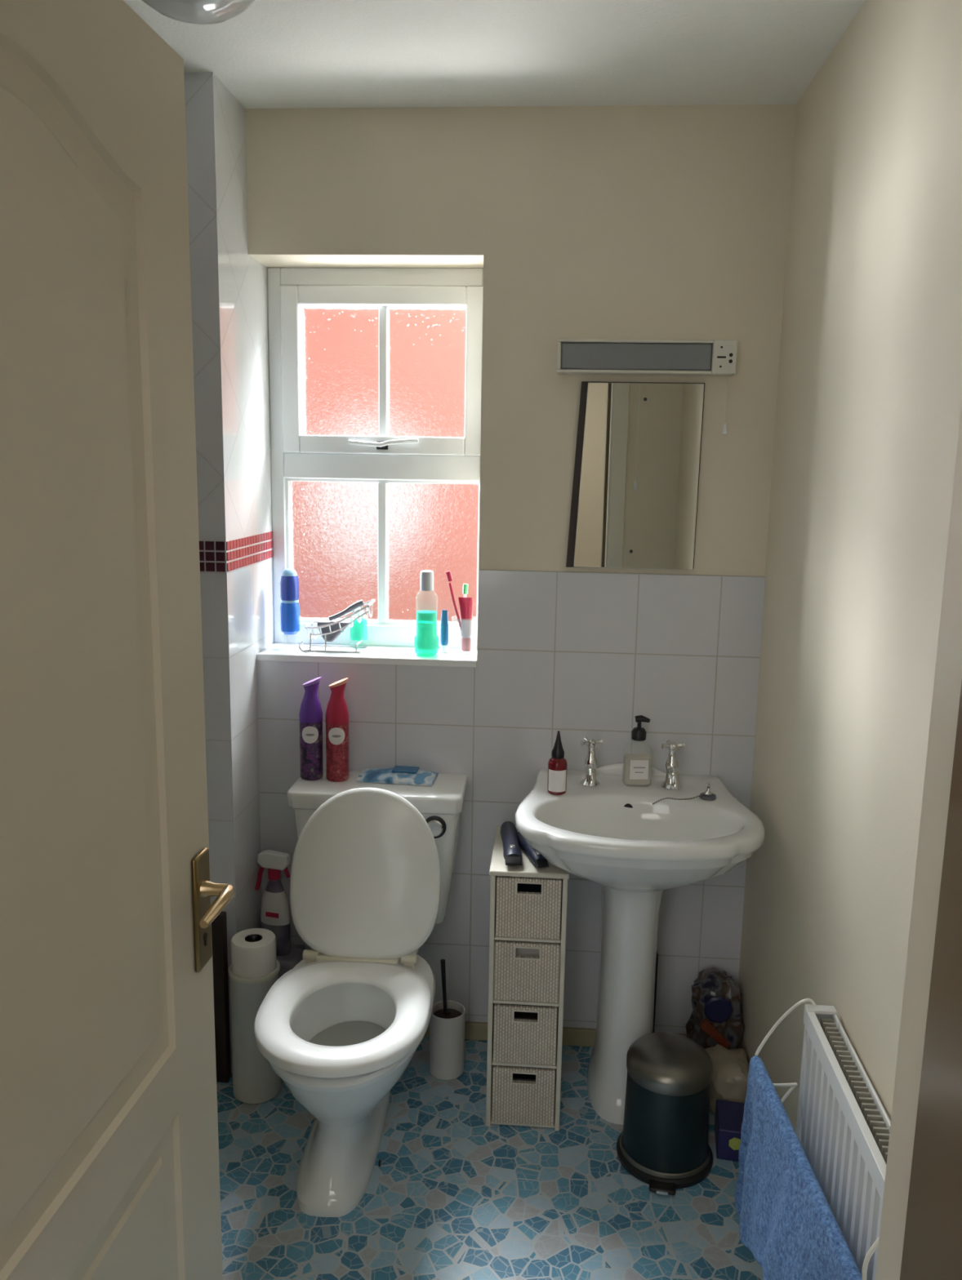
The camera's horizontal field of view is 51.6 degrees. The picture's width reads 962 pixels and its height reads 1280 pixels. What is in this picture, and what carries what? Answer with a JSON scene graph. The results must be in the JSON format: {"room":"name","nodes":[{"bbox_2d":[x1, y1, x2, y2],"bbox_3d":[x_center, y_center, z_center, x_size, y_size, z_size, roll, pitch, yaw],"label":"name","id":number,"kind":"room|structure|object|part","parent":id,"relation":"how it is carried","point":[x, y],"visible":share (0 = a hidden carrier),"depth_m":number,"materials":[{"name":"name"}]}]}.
{"room":"bathroom","nodes":[
{"label":"bathroom","id":0,"kind":"room"},
{"bbox_2d":[183,71,237,1072],"bbox_3d":[-0.977,-0.076,2.397,0.790,2.336,0.120,2,10,4],"label":"wall","id":1,"kind":"structure","parent":0,"point":[199,101],"depth_m":2.25,"materials":[{"name":"white tile"}]},
{"bbox_2d":[199,541,225,572],"bbox_3d":[-0.953,-0.202,2.311,0.731,0.070,0.002,2,10,4],"label":"wall tiles","id":2,"kind":"object","parent":1,"relation":"attached to","point":[209,545],"depth_m":2.29,"materials":[{"name":"red tile"}]},
{"bbox_2d":[213,73,274,932],"bbox_3d":[-0.629,-0.097,2.552,0.120,2.336,0.476,2,10,4],"label":"wall","id":3,"kind":"structure","parent":0,"point":[243,286],"depth_m":2.42,"materials":[{"name":"white tile"}]},
{"bbox_2d":[226,531,273,571],"bbox_3d":[-0.569,-0.226,2.485,0.002,0.069,0.400,2,10,4],"label":"wall tiles","id":4,"kind":"object","parent":3,"relation":"attached to","point":[234,544],"depth_m":2.45,"materials":[{"name":"red tile"}]},
{"bbox_2d":[216,1036,762,1279],"bbox_3d":[-0.427,1.256,1.771,2.254,0.050,2.165,2,10,4],"label":"floor","id":5,"kind":"structure","parent":0,"point":[452,1195],"depth_m":2.09,"materials":[{"name":"blue tile"}]},
{"bbox_2d":[211,911,231,1082],"bbox_3d":[-0.735,0.878,2.455,0.222,0.445,0.026,2,10,4],"label":"board","id":6,"kind":"object","parent":5,"relation":"on","point":[219,926],"visible":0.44,"depth_m":2.44,"materials":[{"name":"brown wood"}]},
{"bbox_2d":[228,934,280,1104],"bbox_3d":[-0.546,0.907,2.408,0.121,0.411,0.121,2,10,4],"label":"canister","id":7,"kind":"object","parent":5,"relation":"on","point":[255,1081],"visible":0.66,"depth_m":2.37,"materials":[{"name":"white ceramic"}]},
{"bbox_2d":[231,928,276,977],"bbox_3d":[-0.544,0.762,2.382,0.105,0.104,0.105,2,10,4],"label":"toilet roll","id":8,"kind":"object","parent":7,"relation":"on","point":[258,958],"visible":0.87,"depth_m":2.34,"materials":[{"name":"white paper"}]},
{"bbox_2d":[275,943,306,977],"bbox_3d":[-0.530,0.945,2.623,0.120,0.262,0.110,2,10,4],"label":"packet","id":9,"kind":"object","parent":5,"relation":"on","point":[287,962],"visible":0.2,"depth_m":2.57,"materials":[{"name":"grey plastic"}]},
{"bbox_2d":[254,849,291,955],"bbox_3d":[-0.540,0.679,2.578,0.102,0.276,0.049,4,10,16],"label":"spray bottle","id":10,"kind":"object","parent":9,"relation":"on","point":[275,911],"visible":0.96,"depth_m":2.56,"materials":[{"name":"white plastic"}]},
{"bbox_2d":[265,911,278,918],"bbox_3d":[-0.537,0.707,2.557,0.036,0.012,0.002,4,10,16],"label":"print","id":11,"kind":"object","parent":10,"relation":"attached to","point":[267,913],"depth_m":2.56},
{"bbox_2d":[253,768,467,1217],"bbox_3d":[-0.276,0.752,2.251,0.428,0.779,0.775,2,10,3],"label":"toilet","id":12,"kind":"object","parent":5,"relation":"on","point":[372,865],"visible":0.99,"depth_m":2.27,"materials":[{"name":"white ceramic"}]},
{"bbox_2d":[298,676,323,780],"bbox_3d":[-0.424,0.218,2.482,0.058,0.259,0.059,0,10,-4],"label":"air freshener","id":13,"kind":"object","parent":12,"relation":"on","point":[310,714],"visible":1,"depth_m":2.46,"materials":[{"name":"purple plastic"}]},
{"bbox_2d":[325,677,349,782],"bbox_3d":[-0.358,0.221,2.475,0.058,0.259,0.059,0,10,-4],"label":"air freshener","id":14,"kind":"object","parent":12,"relation":"on","point":[337,769],"visible":1,"depth_m":2.46,"materials":[{"name":"plastic"}]},
{"bbox_3d":[-0.286,0.775,2.071,0.356,0.026,0.413,2,10,3],"label":"seat","id":15,"kind":"part","parent":12,"relation":"part of","materials":[{"name":"white plastic"}]},
{"bbox_3d":[-0.267,0.539,2.300,0.350,0.376,0.125,2,10,3],"label":"lid","id":16,"kind":"part","parent":12,"relation":"part of","materials":[{"name":"white plastic"}]},
{"bbox_3d":[-0.252,0.377,2.479,0.428,0.044,0.193,2,10,3],"label":"cistern lid","id":17,"kind":"part","parent":12,"relation":"part of","materials":[{"name":"white ceramic"}]},
{"bbox_2d":[356,765,438,786],"bbox_3d":[-0.209,0.335,2.507,0.190,0.026,0.096,2,10,7],"label":"packet","id":18,"kind":"object","parent":12,"relation":"on","point":[398,775],"visible":1,"depth_m":2.48,"materials":[{"name":"blue plastic"}]},
{"bbox_2d":[398,946,421,965],"bbox_3d":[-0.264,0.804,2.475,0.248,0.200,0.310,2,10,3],"label":"hinge","id":19,"kind":"object","parent":12,"relation":"attached to","point":[417,952],"depth_m":2.34,"materials":[{"name":"beige plastic"}]},
{"bbox_2d":[429,959,465,1079],"bbox_3d":[-0.085,0.952,2.514,0.090,0.300,0.090,2,10,4],"label":"toilet brush","id":20,"kind":"object","parent":5,"relation":"on","point":[447,1019],"visible":0.97,"depth_m":2.49,"materials":[{"name":"white plastic"}]},
{"bbox_3d":[-0.091,0.937,2.515,0.026,0.271,0.011,5,11,23],"label":"handle","id":21,"kind":"part","parent":20,"relation":"part of","materials":[{"name":"black plastic"}]},
{"bbox_2d":[485,825,568,1130],"bbox_3d":[0.113,0.805,2.406,0.178,0.635,0.291,2,10,4],"label":"drawer unit","id":22,"kind":"object","parent":5,"relation":"on","point":[528,902],"visible":0.96,"depth_m":2.27,"materials":[{"name":"white wicker"}]},
{"bbox_2d":[500,821,521,865],"bbox_3d":[0.070,0.477,2.328,0.043,0.037,0.219,1,10,-2],"label":"hair clipper","id":23,"kind":"object","parent":22,"relation":"on","point":[512,854],"visible":1,"depth_m":2.28,"materials":[{"name":"blue plastic"}]},
{"bbox_3d":[0.073,0.494,2.230,0.038,0.016,0.020,1,10,-2],"label":"blade","id":24,"kind":"part","parent":23,"relation":"part of","materials":[{"name":"black plastic"}]},
{"bbox_2d":[491,1065,555,1125],"bbox_3d":[0.108,1.040,2.446,0.145,0.141,0.276,2,10,4],"label":"basket","id":25,"kind":"object","parent":22,"relation":"on","point":[522,1095],"depth_m":2.31,"materials":[{"name":"white wicker"}]},
{"bbox_2d":[493,1003,557,1065],"bbox_3d":[0.111,0.886,2.418,0.145,0.141,0.276,2,10,4],"label":"basket","id":26,"kind":"object","parent":22,"relation":"on","point":[524,1033],"depth_m":2.29,"materials":[{"name":"white wicker"}]},
{"bbox_3d":[0.113,0.805,2.409,0.164,0.613,0.259,2,10,4],"label":"panel","id":27,"kind":"part","parent":22,"relation":"part of","materials":[{"name":"beige wicker"}]},
{"bbox_2d":[493,939,559,1003],"bbox_3d":[0.114,0.733,2.392,0.148,0.141,0.275,2,10,4],"label":"basket","id":28,"kind":"object","parent":22,"relation":"on","point":[525,971],"depth_m":2.26,"materials":[{"name":"white wicker"}]},
{"bbox_2d":[495,875,561,939],"bbox_3d":[0.116,0.580,2.364,0.145,0.141,0.276,2,10,4],"label":"basket","id":29,"kind":"object","parent":22,"relation":"on","point":[527,907],"depth_m":2.23,"materials":[{"name":"white wicker"}]},
{"bbox_2d":[516,831,548,867],"bbox_3d":[0.116,0.486,2.304,0.033,0.028,0.182,-2,10,-15],"label":"hair clipper","id":30,"kind":"object","parent":22,"relation":"on","point":[535,856],"visible":0.72,"depth_m":2.26,"materials":[{"name":"blue plastic"}]},
{"bbox_3d":[0.137,0.500,2.227,0.029,0.012,0.020,-2,10,-15],"label":"blade","id":31,"kind":"part","parent":30,"relation":"part of","materials":[{"name":"black plastic"}]},
{"bbox_2d":[515,737,764,1124],"bbox_3d":[0.349,0.699,2.330,0.547,0.878,0.505,2,10,4],"label":"basin","id":32,"kind":"object","parent":5,"relation":"on","point":[605,830],"visible":0.95,"depth_m":2.31,"materials":[{"name":"white ceramic"}]},
{"bbox_2d":[546,730,567,795],"bbox_3d":[0.180,0.287,2.339,0.045,0.150,0.045,2,10,4],"label":"dropper bottle","id":33,"kind":"object","parent":32,"relation":"on","point":[557,764],"visible":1,"depth_m":2.33,"materials":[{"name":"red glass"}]},
{"bbox_2d":[580,745,599,786],"bbox_3d":[0.266,0.303,2.411,0.048,0.097,0.048,2,10,4],"label":"tap","id":34,"kind":"object","parent":32,"relation":"on","point":[590,758],"depth_m":2.40,"materials":[{"name":"silver metal"}]},
{"bbox_3d":[0.263,0.317,2.367,0.021,0.039,0.085,2,10,4],"label":"spout","id":35,"kind":"part","parent":32,"relation":"part of","materials":[{"name":"silver metal"}]},
{"bbox_3d":[0.267,0.248,2.401,0.048,0.018,0.048,5,11,20],"label":"cross handle","id":36,"kind":"part","parent":32,"relation":"part of","materials":[{"name":"silver metal"}]},
{"bbox_2d":[622,715,650,785],"bbox_3d":[0.381,0.266,2.409,0.068,0.174,0.049,1,10,-2],"label":"soap dispenser","id":37,"kind":"object","parent":32,"relation":"on","point":[637,766],"visible":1,"depth_m":2.40,"materials":[{"name":"clear plastic"}]},
{"bbox_3d":[0.353,0.459,2.288,0.547,0.166,0.505,2,10,4],"label":"bowl","id":38,"kind":"part","parent":32,"relation":"part of","materials":[{"name":"white ceramic"}]},
{"bbox_2d":[660,749,680,790],"bbox_3d":[0.460,0.309,2.397,0.048,0.097,0.048,2,10,4],"label":"tap","id":39,"kind":"object","parent":32,"relation":"on","point":[671,762],"depth_m":2.39,"materials":[{"name":"silver metal"}]},
{"bbox_3d":[0.461,0.254,2.388,0.048,0.018,0.048,8,12,34],"label":"cross handle","id":40,"kind":"part","parent":32,"relation":"part of","materials":[{"name":"silver metal"}]},
{"bbox_3d":[0.456,0.323,2.354,0.021,0.039,0.085,2,10,4],"label":"spout","id":41,"kind":"part","parent":32,"relation":"part of","materials":[{"name":"silver metal"}]},
{"bbox_2d":[652,783,715,804],"bbox_3d":[0.475,0.360,2.325,0.150,0.049,0.038,0,10,-3],"label":"plug","id":42,"kind":"object","parent":32,"relation":"on","point":[707,795],"visible":1,"depth_m":2.32,"materials":[{"name":"silver metal"}]},
{"bbox_3d":[0.463,0.372,2.316,0.125,0.028,0.018,0,10,-3],"label":"chain","id":43,"kind":"part","parent":42,"relation":"part of","materials":[{"name":"metal"}]},
{"bbox_3d":[0.532,0.348,2.326,0.020,0.025,0.020,2,10,4],"label":"plug knob","id":44,"kind":"part","parent":42,"relation":"part of","materials":[{"name":"silver metal"}]},
{"bbox_2d":[652,950,657,1032],"bbox_3d":[0.444,0.949,2.585,0.018,0.300,0.030,2,10,4],"label":"bottle","id":45,"kind":"object","parent":5,"relation":"on","point":[656,957],"visible":0.16,"depth_m":2.56,"materials":[{"name":"plastic"}]},
{"bbox_2d":[616,1031,712,1195],"bbox_3d":[0.412,1.030,2.202,0.214,0.272,0.240,3,10,12],"label":"pedal bin","id":46,"kind":"object","parent":5,"relation":"on","point":[662,1142],"visible":1,"depth_m":2.14,"materials":[{"name":"black plastic"}]},
{"bbox_3d":[0.384,1.173,2.111,0.024,0.006,0.004,3,10,12],"label":"pedal plate","id":47,"kind":"part","parent":46,"relation":"part of","materials":[{"name":"silver metal"}]},
{"bbox_3d":[0.416,0.923,2.196,0.187,0.059,0.187,3,10,12],"label":"bin lid","id":48,"kind":"part","parent":46,"relation":"part of","materials":[{"name":"metal"}]},
{"bbox_2d":[684,967,743,1049],"bbox_3d":[0.596,0.979,2.535,0.140,0.264,0.153,2,10,4],"label":"plastic package","id":49,"kind":"object","parent":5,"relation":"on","point":[715,1018],"visible":0.7,"depth_m":2.48},
{"bbox_2d":[704,1044,748,1114],"bbox_3d":[0.594,1.066,2.406,0.115,0.138,0.146,2,10,4],"label":"bag","id":50,"kind":"object","parent":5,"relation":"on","point":[730,1070],"visible":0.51,"depth_m":2.35,"materials":[{"name":"beige plastic"}]},
{"bbox_2d":[714,1099,744,1161],"bbox_3d":[0.585,1.122,2.269,0.095,0.075,0.111,3,10,10],"label":"carton","id":51,"kind":"object","parent":5,"relation":"on","point":[728,1117],"visible":0.58,"depth_m":2.23,"materials":[{"name":"purple cardboard"}]},
{"bbox_2d":[728,1137,740,1150],"bbox_3d":[0.568,1.123,2.215,0.030,0.031,0.001,3,10,10],"label":"print","id":52,"kind":"object","parent":51,"relation":"attached to","point":[734,1143],"depth_m":2.22},
{"bbox_2d":[123,0,864,108],"bbox_3d":[-0.387,-1.118,1.352,2.254,0.100,2.165,2,10,4],"label":"ceiling","id":53,"kind":"structure","parent":0,"point":[275,54],"depth_m":1.97,"materials":[{"name":"white paint"}]},
{"bbox_2d":[141,0,255,24],"bbox_3d":[-0.448,-1.035,1.537,0.230,0.130,0.230,2,10,4],"label":"ceiling lamp","id":54,"kind":"object","parent":53,"relation":"attached to","point":[189,11],"visible":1,"depth_m":1.54,"materials":[{"name":"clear glass"}]},
{"bbox_2d":[244,103,795,663],"bbox_3d":[0.059,-0.145,2.601,1.484,2.436,0.260,2,10,4],"label":"wall","id":55,"kind":"structure","parent":0,"point":[627,222],"depth_m":2.33,"materials":[{"name":"paint"}]},
{"bbox_2d":[256,642,476,667],"bbox_3d":[-0.286,0.038,2.607,0.564,0.018,0.173,2,10,4],"label":"window sill","id":56,"kind":"structure","parent":55,"relation":"attached to","point":[277,651],"depth_m":2.54,"materials":[{"name":"white paint"}]},
{"bbox_2d":[280,568,299,634],"bbox_3d":[-0.502,-0.083,2.614,0.051,0.210,0.051,2,10,4],"label":"shampoo bottle","id":57,"kind":"object","parent":56,"relation":"on","point":[289,581],"visible":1,"depth_m":2.59,"materials":[{"name":"blue plastic"}]},
{"bbox_2d":[297,599,375,653],"bbox_3d":[-0.371,-0.040,2.590,0.192,0.136,0.092,2,10,4],"label":"wire caddy","id":58,"kind":"object","parent":56,"relation":"on","point":[371,602],"visible":0.9,"depth_m":2.56,"materials":[{"name":"silver metal"}]},
{"bbox_2d":[316,619,351,642],"bbox_3d":[-0.383,-0.023,2.597,0.085,0.054,0.040,2,10,4],"label":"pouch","id":59,"kind":"object","parent":58,"relation":"in","point":[331,637],"visible":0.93,"depth_m":2.58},
{"bbox_2d":[304,599,375,639],"bbox_3d":[-0.367,-0.053,2.591,0.184,0.110,0.082,2,10,4],"label":"wire basket","id":60,"kind":"object","parent":58,"relation":"on","point":[371,602],"depth_m":2.56,"materials":[{"name":"silver metal"}]},
{"bbox_2d":[328,599,364,621],"bbox_3d":[-0.348,-0.077,2.573,0.093,0.058,0.017,1,10,0],"label":"razor","id":61,"kind":"object","parent":58,"relation":"in","point":[359,603],"visible":1,"depth_m":2.57,"materials":[{"name":"grey metal"}]},
{"bbox_2d":[350,607,367,640],"bbox_3d":[-0.326,-0.033,2.648,0.048,0.106,0.048,2,10,4],"label":"bottle","id":62,"kind":"object","parent":56,"relation":"on","point":[358,632],"visible":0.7,"depth_m":2.63,"materials":[{"name":"green plastic"}]},
{"bbox_2d":[413,569,438,655],"bbox_3d":[-0.139,-0.069,2.548,0.064,0.218,0.064,2,10,4],"label":"mouthwash bottle","id":63,"kind":"object","parent":56,"relation":"on","point":[426,639],"visible":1,"depth_m":2.53,"materials":[{"name":"green plastic"}]},
{"bbox_2d":[440,609,448,653],"bbox_3d":[-0.095,-0.023,2.593,0.021,0.112,0.020,2,10,4],"label":"toothpaste tube","id":64,"kind":"object","parent":56,"relation":"on","point":[444,617],"visible":1,"depth_m":2.59,"materials":[{"name":"blue plastic"}]},
{"bbox_3d":[-0.046,-0.013,2.589,0.064,0.095,0.064,2,10,4],"label":"tumbler","id":65,"kind":"object","parent":56,"relation":"on","visible":0},
{"bbox_2d":[445,570,461,631],"bbox_3d":[-0.060,-0.075,2.574,0.064,0.209,0.013,-1,10,-9],"label":"toothbrush","id":66,"kind":"object","parent":65,"relation":"in","point":[448,574],"visible":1,"depth_m":2.56,"materials":[{"name":"red plastic"}]},
{"bbox_3d":[-0.057,-0.060,2.578,0.057,0.179,0.009,-1,10,-12],"label":"handle","id":67,"kind":"part","parent":66,"relation":"part of","materials":[{"name":"red plastic"}]},
{"bbox_2d":[458,583,468,648],"bbox_3d":[-0.046,-0.060,2.593,0.023,0.173,0.014,2,10,4],"label":"toothbrush","id":68,"kind":"object","parent":65,"relation":"in","point":[464,585],"visible":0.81,"depth_m":2.58,"materials":[{"name":"white plastic"}]},
{"bbox_3d":[-0.048,-0.048,2.595,0.019,0.148,0.007,2,10,4],"label":"handle","id":69,"kind":"part","parent":68,"relation":"part of","materials":[{"name":"white plastic"}]},
{"bbox_2d":[457,597,472,651],"bbox_3d":[-0.039,-0.041,2.579,0.032,0.140,0.025,9,13,38],"label":"toothpaste tube","id":70,"kind":"object","parent":65,"relation":"in","point":[465,604],"visible":1,"depth_m":2.57,"materials":[{"name":"red plastic"}]},
{"bbox_2d":[266,267,483,648],"bbox_3d":[-0.259,-0.464,2.605,0.590,0.972,0.100,2,10,4],"label":"window","id":71,"kind":"structure","parent":55,"relation":"in","point":[295,455],"depth_m":2.59,"materials":[{"name":"white plastic"}]},
{"bbox_3d":[-0.393,-0.238,2.676,0.239,0.372,0.004,2,10,4],"label":"pane","id":72,"kind":"part","parent":71,"relation":"part of","materials":[{"name":"pink glass"}]},
{"bbox_3d":[-0.364,-0.699,2.593,0.203,0.326,0.004,2,10,4],"label":"pane","id":73,"kind":"part","parent":71,"relation":"part of","materials":[{"name":"clear glass"}]},
{"bbox_3d":[-0.252,-0.693,2.575,0.522,0.418,0.069,2,10,4],"label":"opening sash","id":74,"kind":"part","parent":71,"relation":"part of","materials":[{"name":"white plastic"}]},
{"bbox_3d":[-0.251,-0.508,2.555,0.181,0.024,0.017,2,10,4],"label":"handle","id":75,"kind":"part","parent":71,"relation":"part of","materials":[{"name":"white plastic"}]},
{"bbox_3d":[-0.139,-0.692,2.577,0.204,0.326,0.004,2,10,4],"label":"pane","id":76,"kind":"part","parent":71,"relation":"part of","materials":[{"name":"clear glass"}]},
{"bbox_3d":[-0.130,-0.230,2.657,0.243,0.372,0.004,2,10,4],"label":"pane","id":77,"kind":"part","parent":71,"relation":"part of","materials":[{"name":"clear glass"}]},
{"bbox_2d":[256,569,764,1034],"bbox_3d":[0.050,0.428,2.567,1.264,1.220,0.006,2,10,4],"label":"wall tiles","id":78,"kind":"structure","parent":55,"relation":"attached to","point":[577,655],"depth_m":2.52,"materials":[{"name":"white tile"}]},
{"bbox_2d":[423,1021,686,1047],"bbox_3d":[0.039,1.055,2.673,1.264,0.048,0.014,2,10,4],"label":"baseboard","id":79,"kind":"structure","parent":55,"relation":"attached to","point":[580,1037],"depth_m":2.65,"materials":[{"name":"white tile"}]},
{"bbox_2d":[565,381,704,569],"bbox_3d":[0.368,-0.392,2.391,0.312,0.443,0.020,2,10,4],"label":"mirror","id":80,"kind":"object","parent":55,"relation":"attached to","point":[634,495],"visible":1,"depth_m":2.38,"materials":[{"name":"white mirror"}]},
{"bbox_2d":[556,338,737,435],"bbox_3d":[0.383,-0.593,2.332,0.410,0.212,0.066,2,10,4],"label":"light","id":81,"kind":"object","parent":55,"relation":"attached to","point":[613,357],"visible":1,"depth_m":2.30,"materials":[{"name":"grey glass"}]},
{"bbox_2d":[560,342,711,370],"bbox_3d":[0.361,-0.660,2.323,0.346,0.061,0.040,2,10,4],"label":"diffuser","id":82,"kind":"object","parent":81,"relation":"attached to","point":[574,356],"depth_m":2.30,"materials":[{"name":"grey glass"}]},
{"bbox_2d":[710,339,737,376],"bbox_3d":[0.560,-0.653,2.302,0.054,0.077,0.053,2,10,4],"label":"socket","id":83,"kind":"object","parent":81,"relation":"attached to","point":[723,353],"depth_m":2.28,"materials":[{"name":"white plastic"}]},
{"bbox_3d":[0.572,-0.560,2.316,0.002,0.112,0.002,2,10,4],"label":"pull cord","id":84,"kind":"part","parent":81,"relation":"part of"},
{"bbox_2d":[737,0,961,1133],"bbox_3d":[0.662,0.123,1.429,0.100,2.336,2.045,2,10,4],"label":"wall","id":85,"kind":"structure","parent":0,"point":[868,397],"depth_m":1.69,"materials":[{"name":"paint"}]},
{"bbox_2d":[795,1004,890,1279],"bbox_3d":[0.555,0.988,1.459,0.050,0.618,0.704,2,10,4],"label":"radiator","id":86,"kind":"object","parent":85,"relation":"attached to","point":[842,1126],"visible":0.56,"depth_m":1.51,"materials":[{"name":"white metal"}]},
{"bbox_2d":[753,998,879,1279],"bbox_3d":[0.511,0.759,1.479,0.100,0.198,0.558,2,10,4],"label":"towel rail","id":87,"kind":"object","parent":86,"relation":"attached to","point":[875,1244],"visible":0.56,"depth_m":1.73,"materials":[{"name":"white metal"}]},
{"bbox_2d":[734,1055,861,1279],"bbox_3d":[0.468,0.939,1.555,0.062,0.342,0.535,1,10,0],"label":"towel","id":88,"kind":"object","parent":87,"relation":"hanging from","point":[788,1224],"visible":1,"depth_m":1.53,"materials":[{"name":"blue fabric"}]},
{"bbox_3d":[0.539,0.704,1.392,0.013,0.030,0.665,2,10,4],"label":"rail","id":89,"kind":"part","parent":86,"relation":"part of","materials":[{"name":"white metal"}]},
{"bbox_2d":[820,1017,888,1164],"bbox_3d":[0.566,0.710,1.389,0.020,0.022,0.625,2,10,4],"label":"grille","id":90,"kind":"object","parent":86,"relation":"attached to","point":[876,1120],"depth_m":1.52,"materials":[{"name":"metal"}]},
{"bbox_3d":[0.576,0.915,1.426,0.005,0.454,0.665,2,10,4],"label":"panel","id":91,"kind":"part","parent":86,"relation":"part of","materials":[{"name":"white metal"}]},
{"bbox_3d":[-0.481,0.250,0.596,2.054,2.336,0.145,2,10,4],"label":"wall","id":92,"kind":"structure","parent":0,"visible":0},
{"bbox_2d":[0,0,235,1279],"bbox_3d":[-0.431,0.351,1.002,0.155,1.982,0.700,2,10,7],"label":"door","id":93,"kind":"structure","parent":92,"relation":"in","point":[109,1166],"depth_m":1.03,"materials":[{"name":"beige paint"}]},
{"bbox_3d":[-0.368,0.356,1.313,0.008,0.158,0.046,2,10,7],"label":"handle plate","id":94,"kind":"part","parent":93,"relation":"part of","materials":[{"name":"gold metal"}]},
{"bbox_3d":[-0.346,0.334,1.266,0.048,0.025,0.097,2,10,7],"label":"lever","id":95,"kind":"part","parent":93,"relation":"part of","materials":[{"name":"gold metal"}]},
{"bbox_2d":[875,400,961,1279],"bbox_3d":[-0.106,0.384,0.587,0.860,2.090,0.186,2,10,4],"label":"door frame","id":96,"kind":"structure","parent":92,"relation":"attached to","point":[920,1233],"depth_m":0.54,"materials":[{"name":"beige paint"}]},
{"label":"outside","id":97,"kind":"structure","parent":0,"visible":0},
{"bbox_2d":[291,307,478,622],"bbox_3d":[-0.148,-0.822,4.504,6.600,6.100,0.200,2,10,4],"label":"wall","id":98,"kind":"structure","parent":97,"point":[437,335],"depth_m":4.44,"materials":[{"name":"red brick"}]}
]}

